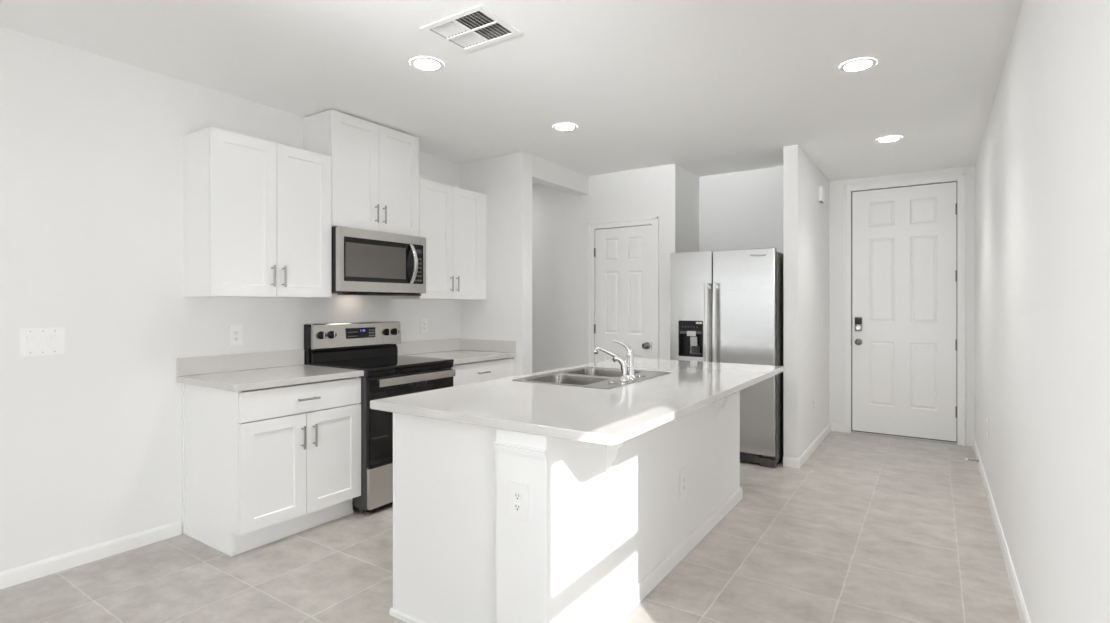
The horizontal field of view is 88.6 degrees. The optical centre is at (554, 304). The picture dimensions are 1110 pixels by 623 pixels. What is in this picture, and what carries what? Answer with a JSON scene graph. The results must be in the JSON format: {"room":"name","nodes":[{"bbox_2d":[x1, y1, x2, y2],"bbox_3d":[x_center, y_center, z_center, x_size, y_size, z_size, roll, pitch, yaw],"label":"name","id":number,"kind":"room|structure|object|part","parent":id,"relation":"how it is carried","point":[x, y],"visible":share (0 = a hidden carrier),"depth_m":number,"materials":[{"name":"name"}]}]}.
{"room":"kitchen","nodes":[
{"label":"kitchen","id":0,"kind":"room"},
{"bbox_2d":[0,26,459,571],"bbox_3d":[-2.079,0.011,3.528,0.120,2.627,4.165,0,0,34],"label":"wall","id":1,"kind":"structure","parent":0,"point":[91,145],"depth_m":2.98,"materials":[{"name":"paint"}]},
{"bbox_2d":[19,327,64,356],"bbox_3d":[-2.501,0.179,2.775,0.012,0.138,0.172,0,0,34],"label":"light switch","id":2,"kind":"object","parent":1,"relation":"attached to","point":[44,341],"visible":1,"depth_m":2.77,"materials":[{"name":"white plastic"}]},
{"bbox_3d":[-2.526,0.180,2.737,0.002,0.072,0.037,0,0,34],"label":"switch frame","id":3,"kind":"part","parent":2,"relation":"part of","materials":[{"name":"white plastic"}]},
{"bbox_3d":[-2.501,0.180,2.775,0.002,0.072,0.037,0,0,34],"label":"switch frame","id":4,"kind":"part","parent":2,"relation":"part of","materials":[{"name":"white plastic"}]},
{"bbox_3d":[-2.475,0.180,2.813,0.002,0.072,0.037,0,0,34],"label":"switch frame","id":5,"kind":"part","parent":2,"relation":"part of","materials":[{"name":"white plastic"}]},
{"bbox_2d":[0,521,180,589],"bbox_3d":[-2.670,1.285,2.520,0.014,0.078,1.832,0,0,34],"label":"baseboard","id":6,"kind":"structure","parent":1,"relation":"attached to","point":[28,572],"depth_m":2.91,"materials":[{"name":"paint"}]},
{"bbox_2d":[229,325,241,345],"bbox_3d":[-1.990,0.191,3.545,0.008,0.128,0.078,0,0,34],"label":"power outlet","id":7,"kind":"object","parent":1,"relation":"attached to","point":[235,331],"visible":1,"depth_m":3.54,"materials":[{"name":"white plastic"}]},
{"bbox_2d":[177,349,303,375],"bbox_3d":[-1.951,0.358,3.591,0.020,0.104,0.786,0,0,34],"label":"backsplash","id":8,"kind":"structure","parent":1,"relation":"attached to","point":[246,361],"depth_m":3.54,"materials":[{"name":"stone"}]},
{"bbox_2d":[183,127,330,297],"bbox_3d":[-1.799,-0.515,3.513,0.360,0.934,0.752,0,0,34],"label":"upper cabinet","id":9,"kind":"object","parent":1,"relation":"attached to","point":[257,212],"visible":1,"depth_m":3.32,"materials":[{"name":"paint"}]},
{"bbox_3d":[-1.794,-0.515,3.284,0.020,0.927,0.372,0,0,34],"label":"door","id":10,"kind":"part","parent":9,"relation":"part of","materials":[{"name":"paint"}]},
{"bbox_3d":[-1.683,-0.173,3.398,0.039,0.130,0.013,0,0,34],"label":"handle","id":11,"kind":"part","parent":9,"relation":"part of","materials":[{"name":"silver metal"}]},
{"bbox_3d":[-1.646,-0.173,3.454,0.039,0.130,0.013,0,0,34],"label":"handle","id":12,"kind":"part","parent":9,"relation":"part of","materials":[{"name":"silver metal"}]},
{"bbox_3d":[-1.585,-0.515,3.597,0.020,0.927,0.372,0,0,34],"label":"door","id":13,"kind":"part","parent":9,"relation":"part of","materials":[{"name":"paint"}]},
{"bbox_2d":[303,110,418,236],"bbox_3d":[-1.378,-0.907,4.145,0.360,0.771,0.764,0,0,34],"label":"upper cabinet","id":14,"kind":"object","parent":1,"relation":"attached to","point":[375,167],"visible":0.87,"depth_m":4.00,"materials":[{"name":"paint"}]},
{"bbox_3d":[-1.374,-0.908,3.913,0.020,0.764,0.378,0,0,34],"label":"door","id":15,"kind":"part","parent":14,"relation":"part of","materials":[{"name":"paint"}]},
{"bbox_3d":[-1.262,-0.648,4.030,0.039,0.130,0.013,0,0,34],"label":"handle","id":16,"kind":"part","parent":14,"relation":"part of","materials":[{"name":"silver metal"}]},
{"bbox_2d":[331,226,425,295],"bbox_3d":[-1.337,-0.292,4.117,0.457,0.451,0.761,0,0,34],"label":"microwave","id":17,"kind":"object","parent":14,"relation":"attached to","point":[363,262],"visible":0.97,"depth_m":3.95,"materials":[{"name":"silver metal"}]},
{"bbox_3d":[-1.240,-0.305,3.995,0.030,0.292,0.596,0,0,34],"label":"door panel","id":18,"kind":"part","parent":17,"relation":"part of","materials":[{"name":"black glass"}]},
{"bbox_3d":[-1.046,-0.304,4.200,0.064,0.289,0.032,0,0,34],"label":"handle","id":19,"kind":"part","parent":17,"relation":"part of","materials":[{"name":"metal"}]},
{"bbox_3d":[-1.046,-0.305,4.285,0.031,0.292,0.098,0,0,34],"label":"keypad panel","id":20,"kind":"part","parent":17,"relation":"part of","materials":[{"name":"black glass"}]},
{"bbox_3d":[-1.224,-0.648,4.087,0.039,0.130,0.013,0,0,34],"label":"handle","id":21,"kind":"part","parent":14,"relation":"part of","materials":[{"name":"silver metal"}]},
{"bbox_3d":[-1.162,-0.908,4.232,0.020,0.764,0.378,0,0,34],"label":"door","id":22,"kind":"part","parent":14,"relation":"part of","materials":[{"name":"paint"}]},
{"bbox_2d":[420,318,426,333],"bbox_3d":[-1.118,0.179,4.853,0.008,0.128,0.078,0,0,34],"label":"power outlet","id":23,"kind":"object","parent":1,"relation":"attached to","point":[423,322],"visible":1,"depth_m":4.85,"materials":[{"name":"white plastic"}]},
{"bbox_2d":[396,338,460,354],"bbox_3d":[-1.085,0.358,4.891,0.020,0.104,0.790,0,0,34],"label":"backsplash","id":24,"kind":"structure","parent":1,"relation":"attached to","point":[416,347],"depth_m":4.87,"materials":[{"name":"stone"}]},
{"bbox_2d":[391,178,485,299],"bbox_3d":[-0.945,-0.515,4.795,0.360,0.934,0.794,0,0,34],"label":"upper cabinet","id":25,"kind":"object","parent":1,"relation":"attached to","point":[452,220],"visible":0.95,"depth_m":4.68,"materials":[{"name":"paint"}]},
{"bbox_3d":[-0.954,-0.515,4.545,0.020,0.927,0.364,0,0,34],"label":"door","id":26,"kind":"part","parent":25,"relation":"part of","materials":[{"name":"paint"}]},
{"bbox_3d":[-0.845,-0.173,4.655,0.039,0.130,0.013,0,0,34],"label":"handle","id":27,"kind":"part","parent":25,"relation":"part of","materials":[{"name":"silver metal"}]},
{"bbox_3d":[-0.808,-0.173,4.712,0.039,0.130,0.013,0,0,34],"label":"handle","id":28,"kind":"part","parent":25,"relation":"part of","materials":[{"name":"silver metal"}]},
{"bbox_3d":[-0.750,-0.515,4.851,0.020,0.927,0.364,0,0,34],"label":"door","id":29,"kind":"part","parent":25,"relation":"part of","materials":[{"name":"paint"}]},
{"bbox_2d":[460,152,531,375],"bbox_3d":[-1.284,0.011,5.584,2.522,2.627,0.138,0,0,34],"label":"wall","id":30,"kind":"structure","parent":0,"point":[505,314],"depth_m":4.94,"materials":[{"name":"paint"}]},
{"bbox_2d":[0,431,1020,622],"bbox_3d":[-1.612,1.374,2.981,6.864,0.100,10.613,0,0,34],"label":"floor","id":31,"kind":"structure","parent":0,"point":[869,528],"depth_m":2.88,"materials":[{"name":"tile"}]},
{"bbox_2d":[182,377,360,555],"bbox_3d":[-1.674,0.886,3.423,0.667,0.876,0.757,0,0,34],"label":"base cabinet","id":32,"kind":"object","parent":31,"relation":"on","point":[260,467],"visible":0.95,"depth_m":3.18,"materials":[{"name":"paint"}]},
{"bbox_2d":[176,349,363,391],"bbox_3d":[-1.689,0.376,3.416,0.651,0.140,0.788,0,0,34],"label":"countertop","id":33,"kind":"structure","parent":32,"relation":"on","point":[260,370],"depth_m":3.40,"materials":[{"name":"stone"}]},
{"bbox_3d":[-1.539,0.910,3.112,0.020,0.577,0.371,0,0,34],"label":"door","id":34,"kind":"part","parent":32,"relation":"part of","materials":[{"name":"paint"}]},
{"bbox_3d":[-1.435,0.537,3.268,0.020,0.158,0.746,0,0,34],"label":"drawer","id":35,"kind":"part","parent":32,"relation":"part of","materials":[{"name":"paint"}]},
{"bbox_3d":[-1.427,0.752,3.228,0.039,0.130,0.013,0,0,34],"label":"handle","id":36,"kind":"part","parent":32,"relation":"part of","materials":[{"name":"silver metal"}]},
{"bbox_3d":[-1.411,0.537,3.252,0.039,0.013,0.130,0,0,34],"label":"handle","id":37,"kind":"part","parent":32,"relation":"part of","materials":[{"name":"silver metal"}]},
{"bbox_3d":[-1.387,0.752,3.287,0.039,0.130,0.013,0,0,34],"label":"handle","id":38,"kind":"part","parent":32,"relation":"part of","materials":[{"name":"silver metal"}]},
{"bbox_3d":[-1.331,0.910,3.425,0.020,0.577,0.371,0,0,34],"label":"door","id":39,"kind":"part","parent":32,"relation":"part of","materials":[{"name":"paint"}]},
{"bbox_2d":[304,321,455,512],"bbox_3d":[-1.215,0.726,4.044,0.739,1.196,0.774,0,0,34],"label":"range","id":40,"kind":"object","parent":31,"relation":"on","point":[369,347],"visible":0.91,"depth_m":3.88,"materials":[{"name":"grey metal"}]},
{"bbox_3d":[-1.603,0.209,3.919,0.034,0.054,0.054,0,0,34],"label":"knob","id":41,"kind":"part","parent":40,"relation":"part of","materials":[{"name":"black plastic"}]},
{"bbox_3d":[-1.558,0.209,3.986,0.034,0.054,0.054,0,0,34],"label":"knob","id":42,"kind":"part","parent":40,"relation":"part of","materials":[{"name":"black plastic"}]},
{"bbox_3d":[-1.474,0.217,4.223,0.106,0.178,0.763,0,0,34],"label":"control panel","id":43,"kind":"part","parent":40,"relation":"part of","materials":[{"name":"silver metal"}]},
{"bbox_3d":[-0.998,1.297,3.892,0.075,0.018,0.721,0,0,34],"label":"kick plate","id":44,"kind":"part","parent":40,"relation":"part of","materials":[{"name":"black metal"}]},
{"bbox_3d":[-0.964,1.156,3.871,0.029,0.256,0.751,0,0,34],"label":"storage drawer","id":45,"kind":"part","parent":40,"relation":"part of","materials":[{"name":"silver metal"}]},
{"bbox_2d":[309,355,453,371],"bbox_3d":[-1.216,0.411,4.038,0.630,0.023,0.762,0,0,34],"label":"cooktop","id":46,"kind":"object","parent":40,"relation":"in","point":[367,363],"depth_m":3.94,"materials":[{"name":"black glass"}]},
{"bbox_3d":[-1.290,0.209,4.388,0.034,0.054,0.054,0,0,34],"label":"knob","id":47,"kind":"part","parent":40,"relation":"part of","materials":[{"name":"black plastic"}]},
{"bbox_3d":[-1.247,0.209,4.453,0.034,0.054,0.054,0,0,34],"label":"knob","id":48,"kind":"part","parent":40,"relation":"part of","materials":[{"name":"black plastic"}]},
{"bbox_3d":[-0.965,0.743,3.872,0.027,0.550,0.751,0,0,34],"label":"oven door","id":49,"kind":"part","parent":40,"relation":"part of","materials":[{"name":"black glass"}]},
{"bbox_3d":[-0.929,0.492,3.855,0.053,0.052,0.675,0,0,34],"label":"handle","id":50,"kind":"part","parent":40,"relation":"part of","materials":[{"name":"silver metal"}]},
{"bbox_2d":[451,358,513,385],"bbox_3d":[-0.817,0.886,4.709,0.667,0.876,0.794,0,0,34],"label":"base cabinet","id":51,"kind":"object","parent":31,"relation":"on","point":[474,372],"visible":0.12,"depth_m":4.53,"materials":[{"name":"paint"}]},
{"bbox_2d":[396,338,515,364],"bbox_3d":[-0.822,0.376,4.716,0.651,0.140,0.792,0,0,34],"label":"countertop","id":52,"kind":"structure","parent":51,"relation":"on","point":[462,351],"depth_m":4.86,"materials":[{"name":"stone"}]},
{"bbox_2d":[389,391,742,622],"bbox_3d":[0.357,0.886,3.090,1.037,0.877,2.364,0,0,34],"label":"kitchen island","id":53,"kind":"object","parent":31,"relation":"on","point":[605,525],"visible":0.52,"depth_m":2.27,"materials":[{"name":"paint"}]},
{"bbox_3d":[-0.439,0.886,2.272,0.597,0.877,0.026,0,0,34],"label":"panel","id":54,"kind":"part","parent":53,"relation":"part of","materials":[{"name":"paint"}]},
{"bbox_2d":[509,481,527,521],"bbox_3d":[-0.130,0.694,2.006,0.085,0.130,0.008,0,0,34],"label":"power outlet","id":55,"kind":"object","parent":53,"relation":"attached to","point":[518,493],"visible":1,"depth_m":2.00,"materials":[{"name":"white plastic"}]},
{"bbox_2d":[514,492,520,500],"bbox_3d":[-0.132,0.675,2.005,0.033,0.027,0.003,0,0,34],"label":"receptacle","id":56,"kind":"object","parent":55,"relation":"attached to","point":[517,495],"depth_m":2.00,"materials":[{"name":"white plastic"}]},
{"bbox_2d":[514,503,520,511],"bbox_3d":[-0.132,0.714,2.005,0.033,0.027,0.003,0,0,34],"label":"receptacle","id":57,"kind":"object","parent":55,"relation":"attached to","point":[517,506],"depth_m":2.00,"materials":[{"name":"white plastic"}]},
{"bbox_3d":[-0.128,0.513,2.003,0.229,0.033,0.012,0,0,34],"label":"cap moulding","id":58,"kind":"part","parent":53,"relation":"part of","materials":[{"name":"paint"}]},
{"bbox_3d":[0.278,1.285,3.143,0.846,0.078,2.364,0,0,34],"label":"baseboard","id":59,"kind":"part","parent":53,"relation":"part of","materials":[{"name":"paint"}]},
{"bbox_2d":[370,357,783,445],"bbox_3d":[0.369,0.428,3.123,1.183,0.036,2.434,0,0,34],"label":"island countertop","id":60,"kind":"structure","parent":53,"relation":"on","point":[615,416],"depth_m":2.42,"materials":[{"name":"stone"}]},
{"bbox_2d":[513,366,670,388],"bbox_3d":[0.232,0.498,3.256,0.596,0.184,0.804,0,0,34],"label":"sink","id":61,"kind":"object","parent":60,"relation":"in","point":[589,377],"visible":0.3,"depth_m":3.30,"materials":[{"name":"metal"}]},
{"bbox_3d":[0.073,0.499,3.131,0.398,0.182,0.344,0,0,34],"label":"bowl","id":62,"kind":"part","parent":61,"relation":"part of","materials":[{"name":"metal"}]},
{"bbox_3d":[0.287,0.499,3.451,0.398,0.182,0.342,0,0,34],"label":"bowl","id":63,"kind":"part","parent":61,"relation":"part of","materials":[{"name":"metal"}]},
{"bbox_2d":[612,355,628,380],"bbox_3d":[0.357,0.341,3.073,0.094,0.135,0.052,0,0,34],"label":"sprayer","id":64,"kind":"object","parent":61,"relation":"on","point":[621,360],"visible":1,"depth_m":3.05,"materials":[{"name":"silver metal"}]},
{"bbox_2d":[593,339,635,378],"bbox_3d":[0.338,0.300,3.212,0.252,0.216,0.064,0,0,34],"label":"kitchen faucet","id":65,"kind":"object","parent":60,"relation":"on","point":[629,359],"visible":0.93,"depth_m":3.15,"materials":[{"name":"silver metal"}]},
{"bbox_3d":[0.322,0.287,3.213,0.226,0.098,0.031,0,0,28],"label":"spout","id":66,"kind":"part","parent":65,"relation":"part of","materials":[{"name":"silver metal"}]},
{"bbox_3d":[0.380,0.234,3.175,0.121,0.084,0.037,0,0,21],"label":"lever","id":67,"kind":"part","parent":65,"relation":"part of","materials":[{"name":"silver metal"}]},
{"bbox_2d":[680,467,686,501],"bbox_3d":[0.679,0.944,2.999,0.008,0.165,0.085,0,0,34],"label":"power outlet","id":68,"kind":"object","parent":53,"relation":"attached to","point":[683,472],"visible":1,"depth_m":3.00,"materials":[{"name":"white plastic"}]},
{"bbox_2d":[670,248,782,467],"bbox_3d":[1.599,0.431,5.128,0.895,1.787,0.852,0,0,34],"label":"refrigerator","id":69,"kind":"object","parent":31,"relation":"on","point":[726,306],"visible":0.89,"depth_m":4.76,"materials":[{"name":"metal"}]},
{"bbox_3d":[1.205,0.383,5.005,0.376,1.692,0.066,0,0,34],"label":"freezer door","id":70,"kind":"part","parent":69,"relation":"part of","materials":[{"name":"metal"}]},
{"bbox_3d":[1.299,0.258,4.859,0.033,0.892,0.072,0,0,34],"label":"handle","id":71,"kind":"part","parent":69,"relation":"part of","materials":[{"name":"metal"}]},
{"bbox_3d":[1.357,0.258,4.821,0.033,0.892,0.072,0,0,34],"label":"handle","id":72,"kind":"part","parent":69,"relation":"part of","materials":[{"name":"metal"}]},
{"bbox_3d":[1.580,0.383,4.755,0.512,1.692,0.066,0,0,34],"label":"fresh food door","id":73,"kind":"part","parent":69,"relation":"part of","materials":[{"name":"metal"}]},
{"bbox_2d":[0,0,1022,183],"bbox_3d":[-1.612,-1.362,2.981,6.864,0.120,10.613,0,0,34],"label":"ceiling","id":74,"kind":"structure","parent":0,"point":[702,87],"depth_m":3.10,"materials":[{"name":"paint"}]},
{"bbox_2d":[410,57,443,70],"bbox_3d":[-0.692,-1.299,3.071,0.181,0.005,0.181,0,0,34],"label":"recessed light","id":75,"kind":"object","parent":74,"relation":"in","point":[421,63],"visible":1,"depth_m":3.06,"materials":[{"name":"paint"}]},
{"bbox_2d":[420,5,521,52],"bbox_3d":[-0.396,-1.345,2.695,0.375,0.094,0.305,0,0,34],"label":"ceiling vent","id":76,"kind":"object","parent":74,"relation":"in","point":[476,27],"visible":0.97,"depth_m":2.73,"materials":[{"name":"metal"}]},
{"bbox_2d":[553,123,576,130],"bbox_3d":[0.073,-1.299,4.159,0.181,0.005,0.181,0,0,34],"label":"recessed light","id":77,"kind":"object","parent":74,"relation":"in","point":[562,126],"visible":1,"depth_m":4.15,"materials":[{"name":"paint"}]},
{"bbox_2d":[839,58,876,71],"bbox_3d":[1.644,-1.299,3.084,0.181,0.005,0.181,0,0,34],"label":"recessed light","id":78,"kind":"object","parent":74,"relation":"in","point":[855,65],"visible":1,"depth_m":3.08,"materials":[{"name":"paint"}]},
{"bbox_2d":[876,136,901,142],"bbox_3d":[2.621,-1.299,4.460,0.181,0.005,0.181,0,0,34],"label":"recessed light","id":79,"kind":"object","parent":74,"relation":"in","point":[888,138],"visible":1,"depth_m":4.46,"materials":[{"name":"paint"}]},
{"bbox_2d":[532,155,588,195],"bbox_3d":[0.021,-1.210,5.378,0.122,0.185,0.965,0,0,34],"label":"wall header","id":80,"kind":"structure","parent":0,"point":[544,172],"depth_m":5.31,"materials":[{"name":"paint"}]},
{"bbox_2d":[532,164,679,372],"bbox_3d":[-0.292,0.011,6.240,3.445,2.627,0.120,0,0,34],"label":"wall","id":81,"kind":"structure","parent":0,"point":[560,219],"depth_m":5.82,"materials":[{"name":"paint"}]},
{"bbox_2d":[594,225,651,361],"bbox_3d":[0.654,0.281,5.541,0.642,2.086,0.140,0,0,34],"label":"door","id":82,"kind":"structure","parent":81,"relation":"in","point":[623,255],"depth_m":5.53,"materials":[{"name":"paint"}]},
{"bbox_3d":[0.856,0.386,5.365,0.066,0.066,0.072,0,0,34],"label":"knob","id":83,"kind":"part","parent":82,"relation":"part of","materials":[{"name":"silver metal"}]},
{"bbox_2d":[587,216,658,363],"bbox_3d":[0.650,0.247,5.524,0.764,2.154,0.024,0,0,34],"label":"trim","id":84,"kind":"structure","parent":81,"relation":"attached to","point":[654,220],"depth_m":5.50,"materials":[{"name":"paint"}]},
{"bbox_2d":[680,166,698,252],"bbox_3d":[1.270,0.011,5.586,0.120,2.627,0.525,0,0,34],"label":"wall","id":85,"kind":"structure","parent":0,"point":[689,182],"depth_m":5.54,"materials":[{"name":"paint"}]},
{"bbox_2d":[699,166,782,252],"bbox_3d":[1.841,0.011,5.584,1.072,2.627,0.105,0,0,34],"label":"wall","id":86,"kind":"structure","parent":0,"point":[740,210],"depth_m":5.54,"materials":[{"name":"paint"}]},
{"bbox_2d":[783,145,828,457],"bbox_3d":[2.386,0.011,5.334,0.113,2.627,1.663,0,0,34],"label":"wall","id":87,"kind":"structure","parent":0,"point":[805,219],"depth_m":4.80,"materials":[{"name":"paint"}]},
{"bbox_2d":[783,457,799,468],"bbox_3d":[1.926,1.285,4.632,0.127,0.078,0.014,0,0,34],"label":"baseboard","id":88,"kind":"structure","parent":87,"relation":"attached to","point":[787,461],"depth_m":4.62,"materials":[{"name":"paint"}]},
{"bbox_2d":[798,423,830,467],"bbox_3d":[2.435,1.285,5.292,0.014,0.078,1.676,0,0,34],"label":"baseboard","id":89,"kind":"structure","parent":87,"relation":"attached to","point":[807,453],"depth_m":5.16,"materials":[{"name":"paint"}]},
{"bbox_2d":[819,186,823,203],"bbox_3d":[2.563,-1.059,5.466,0.034,0.149,0.130,0,0,34],"label":"door chime","id":90,"kind":"object","parent":87,"relation":"attached to","point":[821,188],"visible":1,"depth_m":5.41,"materials":[{"name":"white plastic"}]},
{"bbox_2d":[829,166,974,445],"bbox_3d":[3.394,0.011,5.733,1.347,2.627,0.120,0,0,34],"label":"wall","id":91,"kind":"structure","parent":0,"point":[836,188],"depth_m":5.92,"materials":[{"name":"paint"}]},
{"bbox_2d":[831,423,843,431],"bbox_3d":[2.955,1.285,5.945,0.124,0.078,0.014,0,0,34],"label":"baseboard","id":92,"kind":"structure","parent":91,"relation":"attached to","point":[834,427],"depth_m":5.94,"materials":[{"name":"paint"}]},
{"bbox_2d":[851,181,956,444],"bbox_3d":[3.445,0.073,5.636,0.910,2.502,0.152,0,0,34],"label":"door","id":93,"kind":"structure","parent":91,"relation":"in","point":[904,239],"depth_m":5.62,"materials":[{"name":"paint"}]},
{"bbox_3d":[3.103,0.381,5.818,0.068,0.068,0.076,0,0,34],"label":"knob","id":94,"kind":"part","parent":93,"relation":"part of","materials":[{"name":"silver metal"}]},
{"bbox_2d":[844,173,964,445],"bbox_3d":[3.430,0.042,5.622,1.022,2.564,0.024,0,0,34],"label":"trim","id":95,"kind":"structure","parent":91,"relation":"attached to","point":[960,178],"depth_m":5.53,"materials":[{"name":"paint"}]},
{"bbox_2d":[975,0,1109,622],"bbox_3d":[1.194,0.011,1.111,0.120,2.627,10.613,0,0,34],"label":"wall","id":96,"kind":"structure","parent":0,"point":[1042,165],"depth_m":1.86,"materials":[{"name":"paint"}]},
{"bbox_2d":[973,438,1030,622],"bbox_3d":[1.088,1.285,1.073,0.014,0.078,10.192,0,0,34],"label":"baseboard","id":97,"kind":"structure","parent":96,"relation":"attached to","point":[1022,610],"depth_m":2.94,"materials":[{"name":"paint"}]}
]}

